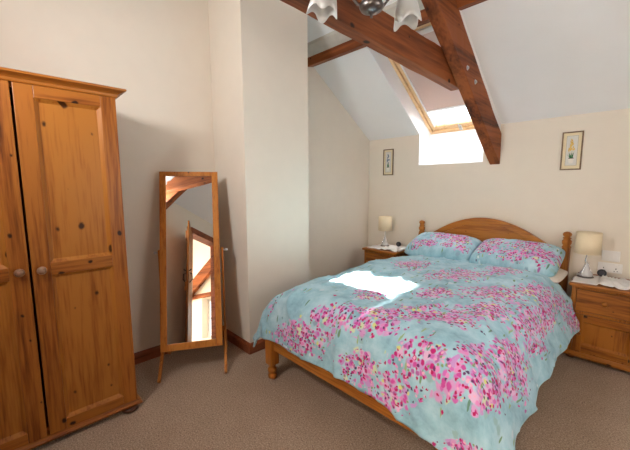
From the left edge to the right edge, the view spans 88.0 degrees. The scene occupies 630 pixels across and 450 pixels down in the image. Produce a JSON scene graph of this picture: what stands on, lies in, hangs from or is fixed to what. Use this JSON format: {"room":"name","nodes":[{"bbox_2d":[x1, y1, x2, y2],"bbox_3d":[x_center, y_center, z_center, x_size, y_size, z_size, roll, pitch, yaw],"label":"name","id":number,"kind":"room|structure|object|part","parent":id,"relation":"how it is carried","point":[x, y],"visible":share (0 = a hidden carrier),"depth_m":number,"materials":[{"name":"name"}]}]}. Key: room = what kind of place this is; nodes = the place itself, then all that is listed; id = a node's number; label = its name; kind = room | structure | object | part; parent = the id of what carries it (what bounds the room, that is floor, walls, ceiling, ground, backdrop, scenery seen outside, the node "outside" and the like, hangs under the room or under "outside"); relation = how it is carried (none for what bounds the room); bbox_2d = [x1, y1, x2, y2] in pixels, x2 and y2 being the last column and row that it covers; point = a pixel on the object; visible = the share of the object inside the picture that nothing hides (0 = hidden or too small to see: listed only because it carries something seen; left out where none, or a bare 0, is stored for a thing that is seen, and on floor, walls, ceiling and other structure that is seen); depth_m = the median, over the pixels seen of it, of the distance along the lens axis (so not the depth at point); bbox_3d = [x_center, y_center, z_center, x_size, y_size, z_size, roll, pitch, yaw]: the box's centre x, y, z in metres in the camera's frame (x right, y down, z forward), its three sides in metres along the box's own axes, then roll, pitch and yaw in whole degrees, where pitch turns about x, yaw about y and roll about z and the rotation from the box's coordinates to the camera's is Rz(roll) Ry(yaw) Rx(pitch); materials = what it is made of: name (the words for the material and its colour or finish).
{"room":"bedroom","nodes":[
{"label":"bedroom","id":0,"kind":"room"},
{"bbox_2d":[0,0,369,352],"bbox_3d":[-0.760,-0.788,2.913,4.050,3.531,0.120,-7,9,-44],"label":"wall","id":1,"kind":"structure","parent":0,"point":[158,51],"depth_m":2.45,"materials":[{"name":"beige paint"}]},
{"bbox_2d":[134,345,173,364],"bbox_3d":[-1.484,1.020,2.323,1.787,0.085,0.018,-7,9,-44],"label":"baseboard","id":2,"kind":"structure","parent":1,"relation":"attached to","point":[150,353],"depth_m":2.50,"materials":[{"name":"brown wood"}]},
{"bbox_2d":[31,337,629,449],"bbox_3d":[0.081,1.263,1.015,6.500,0.100,4.500,-7,9,-44],"label":"floor","id":3,"kind":"structure","parent":0,"point":[584,404],"depth_m":1.91,"materials":[{"name":"beige carpet"}]},
{"bbox_2d":[0,67,142,449],"bbox_3d":[-1.546,0.201,1.751,0.934,1.848,0.575,-7,9,-44],"label":"wardrobe","id":4,"kind":"object","parent":3,"relation":"on","point":[67,362],"visible":1,"depth_m":1.66,"materials":[{"name":"brown wood"}]},
{"bbox_3d":[-1.534,-0.180,1.385,0.272,0.792,0.016,-7,9,-44],"label":"panel","id":5,"kind":"part","parent":4,"relation":"part of","materials":[{"name":"brown wood"}]},
{"bbox_3d":[-1.532,0.244,1.435,0.272,0.062,0.016,-7,9,-44],"label":"rail","id":6,"kind":"part","parent":4,"relation":"part of","materials":[{"name":"brown wood"}]},
{"bbox_3d":[-1.531,0.661,1.485,0.272,0.778,0.016,-7,9,-44],"label":"panel","id":7,"kind":"part","parent":4,"relation":"part of","materials":[{"name":"brown wood"}]},
{"bbox_3d":[-1.529,1.074,1.534,0.272,0.055,0.016,-7,9,-44],"label":"rail","id":8,"kind":"part","parent":4,"relation":"part of","materials":[{"name":"brown wood"}]},
{"bbox_3d":[-1.389,0.225,1.533,0.040,0.040,0.042,-7,9,-44],"label":"knob","id":9,"kind":"part","parent":4,"relation":"part of","materials":[{"name":"brown wood"}]},
{"bbox_3d":[-1.331,0.222,1.589,0.040,0.040,0.042,-7,9,-44],"label":"knob","id":10,"kind":"part","parent":4,"relation":"part of","materials":[{"name":"brown wood"}]},
{"bbox_3d":[-1.550,-0.694,1.645,0.934,0.046,0.573,-7,9,-44],"label":"cornice","id":11,"kind":"part","parent":4,"relation":"part of","materials":[{"name":"brown wood"}]},
{"bbox_3d":[-1.230,-0.638,1.626,0.268,0.058,0.016,-7,9,-44],"label":"rail","id":12,"kind":"part","parent":4,"relation":"part of","materials":[{"name":"brown wood"}]},
{"bbox_3d":[-1.228,-0.216,1.677,0.268,0.792,0.016,-7,9,-44],"label":"panel","id":13,"kind":"part","parent":4,"relation":"part of","materials":[{"name":"brown wood"}]},
{"bbox_3d":[-1.227,0.208,1.727,0.268,0.062,0.016,-7,9,-44],"label":"rail","id":14,"kind":"part","parent":4,"relation":"part of","materials":[{"name":"brown wood"}]},
{"bbox_3d":[-1.225,0.625,1.777,0.268,0.778,0.016,-7,9,-44],"label":"panel","id":15,"kind":"part","parent":4,"relation":"part of","materials":[{"name":"brown wood"}]},
{"bbox_3d":[-1.223,1.038,1.826,0.268,0.055,0.016,-7,9,-44],"label":"rail","id":16,"kind":"part","parent":4,"relation":"part of","materials":[{"name":"brown wood"}]},
{"bbox_2d":[153,172,227,382],"bbox_3d":[-0.900,0.330,2.380,0.520,1.435,0.425,-2,7,-15],"label":"mirror","id":17,"kind":"object","parent":3,"relation":"on","point":[189,252],"visible":1,"depth_m":2.38,"materials":[{"name":"brown wood"}]},
{"bbox_3d":[-1.126,0.514,2.400,0.016,0.670,0.034,-2,7,-15],"label":"stand post","id":18,"kind":"part","parent":17,"relation":"part of","materials":[{"name":"wood"}]},
{"bbox_3d":[-1.092,0.933,2.325,0.020,0.252,0.280,-2,7,-15],"label":"leg","id":19,"kind":"part","parent":17,"relation":"part of","materials":[{"name":"wood"}]},
{"bbox_2d":[166,176,215,344],"bbox_3d":[-0.913,0.230,2.394,0.332,1.178,0.315,-2,7,-15],"label":"mirror glass","id":20,"kind":"object","parent":17,"relation":"attached to","point":[190,200],"depth_m":2.39,"materials":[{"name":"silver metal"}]},
{"bbox_3d":[-0.702,0.499,2.510,0.016,0.670,0.034,-2,7,-15],"label":"stand post","id":21,"kind":"part","parent":17,"relation":"part of","materials":[{"name":"wood"}]},
{"bbox_3d":[-0.668,0.918,2.436,0.020,0.252,0.280,-2,7,-15],"label":"leg","id":22,"kind":"part","parent":17,"relation":"part of","materials":[{"name":"wood"}]},
{"bbox_2d":[208,0,308,342],"bbox_3d":[-0.457,-0.704,2.800,0.643,3.389,0.476,-7,9,-44],"label":"wall pier","id":23,"kind":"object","parent":3,"relation":"on","point":[259,48],"visible":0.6,"depth_m":2.60,"materials":[{"name":"beige paint"}]},
{"bbox_2d":[222,329,251,354],"bbox_3d":[-0.682,0.965,2.761,0.018,0.085,0.494,-7,9,-44],"label":"baseboard","id":24,"kind":"object","parent":23,"relation":"attached to","point":[232,337],"visible":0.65,"depth_m":2.70,"materials":[{"name":"brown wood"}]},
{"bbox_2d":[251,338,264,353],"bbox_3d":[-0.279,0.957,2.818,0.643,0.085,0.018,-7,9,-44],"label":"baseboard","id":25,"kind":"structure","parent":23,"relation":"attached to","point":[260,345],"depth_m":2.64,"materials":[{"name":"brown wood"}]},
{"bbox_2d":[362,244,407,263],"bbox_3d":[0.863,0.567,3.878,0.448,0.598,0.462,-7,9,-44],"label":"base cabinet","id":26,"kind":"object","parent":3,"relation":"on","point":[370,254],"visible":0.18,"depth_m":3.73,"materials":[{"name":"brown wood"}]},
{"bbox_3d":[0.736,0.412,3.736,0.016,0.166,0.364,-7,9,-44],"label":"drawer","id":27,"kind":"part","parent":26,"relation":"part of","materials":[{"name":"brown wood"}]},
{"bbox_2d":[368,244,405,251],"bbox_3d":[0.878,0.253,3.847,0.355,0.029,0.430,-7,9,-44],"label":"table cloth","id":28,"kind":"object","parent":26,"relation":"on","point":[394,248],"visible":0.88,"depth_m":3.80,"materials":[{"name":"white fabric"}]},
{"bbox_2d":[378,216,391,245],"bbox_3d":[0.846,0.075,3.932,0.164,0.355,0.164,-7,9,-44],"label":"bedside lamp","id":29,"kind":"object","parent":28,"relation":"on","point":[385,222],"visible":0.99,"depth_m":3.86,"materials":[{"name":"beige fabric"}]},
{"bbox_3d":[0.845,-0.018,3.921,0.164,0.167,0.164,-7,9,-44],"label":"lamp shade","id":30,"kind":"part","parent":29,"relation":"part of","materials":[{"name":"beige fabric"}]},
{"bbox_2d":[265,218,571,449],"bbox_3d":[0.896,0.521,2.532,2.230,1.008,1.391,-7,9,-44],"label":"double bed","id":31,"kind":"object","parent":3,"relation":"on","point":[483,229],"visible":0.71,"depth_m":2.75,"materials":[{"name":"brown wood"}]},
{"bbox_3d":[-0.297,0.845,2.252,0.070,0.230,0.070,-7,9,-44],"label":"foot post","id":32,"kind":"part","parent":31,"relation":"part of","materials":[{"name":"brown wood"}]},
{"bbox_3d":[0.130,0.846,1.809,0.028,0.110,1.165,-7,9,-44],"label":"foot rail","id":33,"kind":"part","parent":31,"relation":"part of","materials":[{"name":"brown wood"}]},
{"bbox_3d":[1.674,0.078,3.240,0.014,0.190,1.130,-7,9,-44],"label":"arch panel","id":34,"kind":"part","parent":31,"relation":"part of","materials":[{"name":"brown wood"}]},
{"bbox_3d":[1.671,0.046,3.228,0.038,0.236,1.146,-7,9,-44],"label":"crest rail","id":35,"kind":"part","parent":31,"relation":"part of","materials":[{"name":"brown wood"}]},
{"bbox_3d":[2.133,0.538,2.809,0.054,0.700,0.054,-7,9,-44],"label":"head post","id":36,"kind":"part","parent":31,"relation":"part of","materials":[{"name":"brown wood"}]},
{"bbox_3d":[0.911,0.608,2.539,2.085,0.235,1.227,-7,9,-44],"label":"mattress","id":37,"kind":"object","parent":31,"relation":"on","visible":0},
{"bbox_2d":[253,254,579,449],"bbox_3d":[0.783,0.664,2.393,1.950,0.606,1.699,-7,9,-44],"label":"duvet","id":38,"kind":"object","parent":37,"relation":"on","point":[460,353],"visible":0.97,"depth_m":1.71,"materials":[{"name":"fabric"}]},
{"bbox_2d":[404,232,481,259],"bbox_3d":[1.296,0.226,3.331,0.422,0.270,0.670,-7,9,-44],"label":"pillow","id":39,"kind":"object","parent":37,"relation":"on","point":[429,244],"visible":0.76,"depth_m":3.20,"materials":[{"name":"fabric"}]},
{"bbox_2d":[550,268,567,282],"bbox_3d":[1.745,0.384,2.841,0.420,0.104,0.700,-9,11,-43],"label":"pillow","id":40,"kind":"object","parent":37,"relation":"on","point":[561,274],"visible":0.12,"depth_m":2.55,"materials":[{"name":"white fabric"}]},
{"bbox_2d":[469,238,564,276],"bbox_3d":[1.748,0.279,2.851,0.426,0.279,0.662,-6,9,-41],"label":"pillow","id":41,"kind":"object","parent":40,"relation":"on","point":[545,259],"visible":0.78,"depth_m":2.71,"materials":[{"name":"fabric"}]},
{"bbox_2d":[563,272,629,371],"bbox_3d":[2.225,0.730,2.473,0.448,0.598,0.462,-7,9,-44],"label":"nightstand","id":42,"kind":"object","parent":3,"relation":"on","point":[602,312],"visible":0.75,"depth_m":2.36,"materials":[{"name":"brown wood"}]},
{"bbox_2d":[572,273,629,289],"bbox_3d":[2.211,0.407,2.440,0.335,0.050,0.438,-7,9,-44],"label":"table cloth","id":43,"kind":"object","parent":42,"relation":"on","point":[622,283],"visible":0.86,"depth_m":2.42,"materials":[{"name":"white fabric"}]},
{"bbox_2d":[574,231,602,278],"bbox_3d":[2.139,0.233,2.563,0.164,0.355,0.164,-7,9,-44],"label":"bedside lamp","id":44,"kind":"object","parent":43,"relation":"on","point":[587,243],"visible":1,"depth_m":2.51,"materials":[{"name":"beige fabric"}]},
{"bbox_3d":[2.147,0.275,2.559,0.087,0.247,0.077,-7,9,-44],"label":"lamp stem","id":45,"kind":"part","parent":44,"relation":"part of","materials":[{"name":"silver metal"}]},
{"bbox_3d":[2.138,0.140,2.552,0.164,0.167,0.164,-7,9,-44],"label":"lamp shade","id":46,"kind":"part","parent":44,"relation":"part of","materials":[{"name":"beige fabric"}]},
{"bbox_2d":[597,269,606,276],"bbox_3d":[2.263,0.379,2.575,0.028,0.058,0.058,-7,9,-44],"label":"alarm clock","id":47,"kind":"object","parent":43,"relation":"on","point":[600,272],"visible":0.91,"depth_m":2.57,"materials":[{"name":"black plastic"}]},
{"bbox_3d":[2.097,0.575,2.332,0.016,0.166,0.364,-7,9,-44],"label":"drawer","id":48,"kind":"part","parent":42,"relation":"part of","materials":[{"name":"brown wood"}]},
{"bbox_3d":[2.098,0.937,2.374,0.012,0.049,0.260,-7,9,-44],"label":"rail","id":49,"kind":"part","parent":42,"relation":"part of","materials":[{"name":"brown wood"}]},
{"bbox_3d":[2.064,0.567,2.327,0.033,0.040,0.040,-7,9,-44],"label":"knob","id":50,"kind":"part","parent":42,"relation":"part of","materials":[{"name":"brown wood"}]},
{"bbox_3d":[2.098,0.822,2.361,0.014,0.182,0.260,-7,9,-44],"label":"panel","id":51,"kind":"part","parent":42,"relation":"part of","materials":[{"name":"brown wood"}]},
{"bbox_3d":[2.097,0.706,2.346,0.012,0.051,0.260,-7,9,-44],"label":"rail","id":52,"kind":"part","parent":42,"relation":"part of","materials":[{"name":"brown wood"}]},
{"bbox_2d":[307,0,629,140],"bbox_3d":[0.467,-1.553,1.462,4.050,1.578,3.770,-7,9,-44],"label":"ceiling","id":53,"kind":"structure","parent":0,"point":[538,59],"depth_m":2.47,"materials":[{"name":"white paint"}]},
{"bbox_2d":[306,0,421,31],"bbox_3d":[0.275,-1.581,1.371,0.481,1.354,0.444,-7,9,-44],"label":"ceiling light","id":54,"kind":"object","parent":53,"relation":"hanging from","point":[407,12],"visible":1,"depth_m":1.47,"materials":[{"name":"white glass"}]},
{"bbox_3d":[0.044,-1.013,1.429,0.116,0.188,0.116,2,10,-45],"label":"lamp shade","id":55,"kind":"part","parent":54,"relation":"part of","materials":[{"name":"white glass"}]},
{"bbox_3d":[0.433,-1.023,1.521,0.115,0.196,0.115,0,7,0],"label":"lamp shade","id":56,"kind":"part","parent":54,"relation":"part of","materials":[{"name":"white glass"}]},
{"bbox_2d":[308,0,486,66],"bbox_3d":[1.138,-1.575,2.097,0.205,0.175,3.550,-7,9,-44],"label":"beam","id":57,"kind":"structure","parent":53,"relation":"attached to","point":[330,46],"depth_m":3.00,"materials":[{"name":"brown wood"}]},
{"bbox_2d":[422,0,500,163],"bbox_3d":[0.933,-1.416,2.284,2.272,1.856,0.107,-7,9,-44],"label":"beam","id":58,"kind":"structure","parent":53,"relation":"attached to","point":[445,18],"depth_m":2.48,"materials":[{"name":"wood"}]},
{"bbox_2d":[280,0,457,90],"bbox_3d":[0.091,-1.087,1.643,2.938,0.223,0.090,-7,9,-44],"label":"tie beam","id":59,"kind":"structure","parent":58,"relation":"attached to","point":[404,46],"depth_m":1.94,"materials":[{"name":"brown wood"}]},
{"bbox_2d":[459,10,500,130],"bbox_3d":[0.929,-1.574,2.269,2.270,1.631,0.065,-7,9,-44],"label":"trim","id":60,"kind":"structure","parent":53,"relation":"attached to","point":[472,45],"depth_m":2.71,"materials":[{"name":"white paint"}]},
{"bbox_2d":[368,108,629,297],"bbox_3d":[2.083,-0.026,3.192,0.400,1.930,3.950,-7,9,-44],"label":"wall","id":61,"kind":"structure","parent":0,"point":[528,189],"depth_m":2.97,"materials":[{"name":"beige paint"}]},
{"bbox_2d":[383,149,393,174],"bbox_3d":[0.905,-0.774,4.029,0.015,0.316,0.142,-7,9,-44],"label":"framed picture","id":62,"kind":"object","parent":61,"relation":"attached to","point":[388,154],"visible":1,"depth_m":4.03,"materials":[{"name":"beige paper"}]},
{"bbox_2d":[385,152,390,171],"bbox_3d":[0.904,-0.777,4.028,0.002,0.246,0.078,-7,9,-44],"label":"artwork","id":63,"kind":"object","parent":62,"relation":"attached to","point":[387,154],"depth_m":4.03,"materials":[{"name":"paper"}]},
{"bbox_2d":[368,47,482,164],"bbox_3d":[1.152,-1.191,3.172,1.310,1.143,0.749,-7,9,-44],"label":"window reveal","id":64,"kind":"structure","parent":61,"relation":"attached to","point":[465,146],"depth_m":3.54,"materials":[{"name":"white paint"}]},
{"bbox_2d":[388,22,474,133],"bbox_3d":[1.238,-1.415,3.229,1.168,0.826,0.695,-7,9,-44],"label":"window","id":65,"kind":"structure","parent":61,"relation":"in","point":[426,95],"depth_m":3.38,"materials":[{"name":"brown wood"}]},
{"bbox_3d":[1.216,-1.401,3.209,0.985,0.673,0.543,-7,9,-44],"label":"blind rail","id":66,"kind":"part","parent":65,"relation":"part of","materials":[{"name":"white plastic"}]},
{"bbox_3d":[1.238,-1.415,3.229,1.168,0.826,0.695,-7,9,-44],"label":"frame","id":67,"kind":"part","parent":65,"relation":"part of","materials":[{"name":"brown wood"}]},
{"bbox_2d":[403,31,463,110],"bbox_3d":[1.145,-1.459,3.134,0.752,0.507,0.511,-7,9,-44],"label":"blind","id":68,"kind":"object","parent":65,"relation":"attached to","point":[432,97],"depth_m":3.33,"materials":[{"name":"fabric"}]},
{"bbox_2d":[560,130,583,169],"bbox_3d":[2.155,-0.622,2.740,0.015,0.316,0.142,-7,9,-44],"label":"framed picture","id":69,"kind":"object","parent":61,"relation":"attached to","point":[572,142],"visible":1,"depth_m":2.74,"materials":[{"name":"beige paper"}]},
{"bbox_2d":[565,135,578,165],"bbox_3d":[2.153,-0.624,2.738,0.004,0.249,0.078,-7,9,-44],"label":"artwork","id":70,"kind":"object","parent":69,"relation":"attached to","point":[571,141],"depth_m":2.74,"materials":[{"name":"paper"}]},
{"bbox_2d":[597,262,622,273],"bbox_3d":[2.376,0.345,2.631,0.012,0.078,0.150,-7,9,-44],"label":"wall socket","id":71,"kind":"object","parent":61,"relation":"attached to","point":[608,267],"visible":0.96,"depth_m":2.62,"materials":[{"name":"white plastic"}]},
{"bbox_2d":[601,250,620,261],"bbox_3d":[2.376,0.250,2.620,0.013,0.085,0.110,-7,9,-44],"label":"light switch","id":72,"kind":"object","parent":61,"relation":"attached to","point":[614,256],"visible":1,"depth_m":2.62,"materials":[{"name":"white plastic"}]}
]}

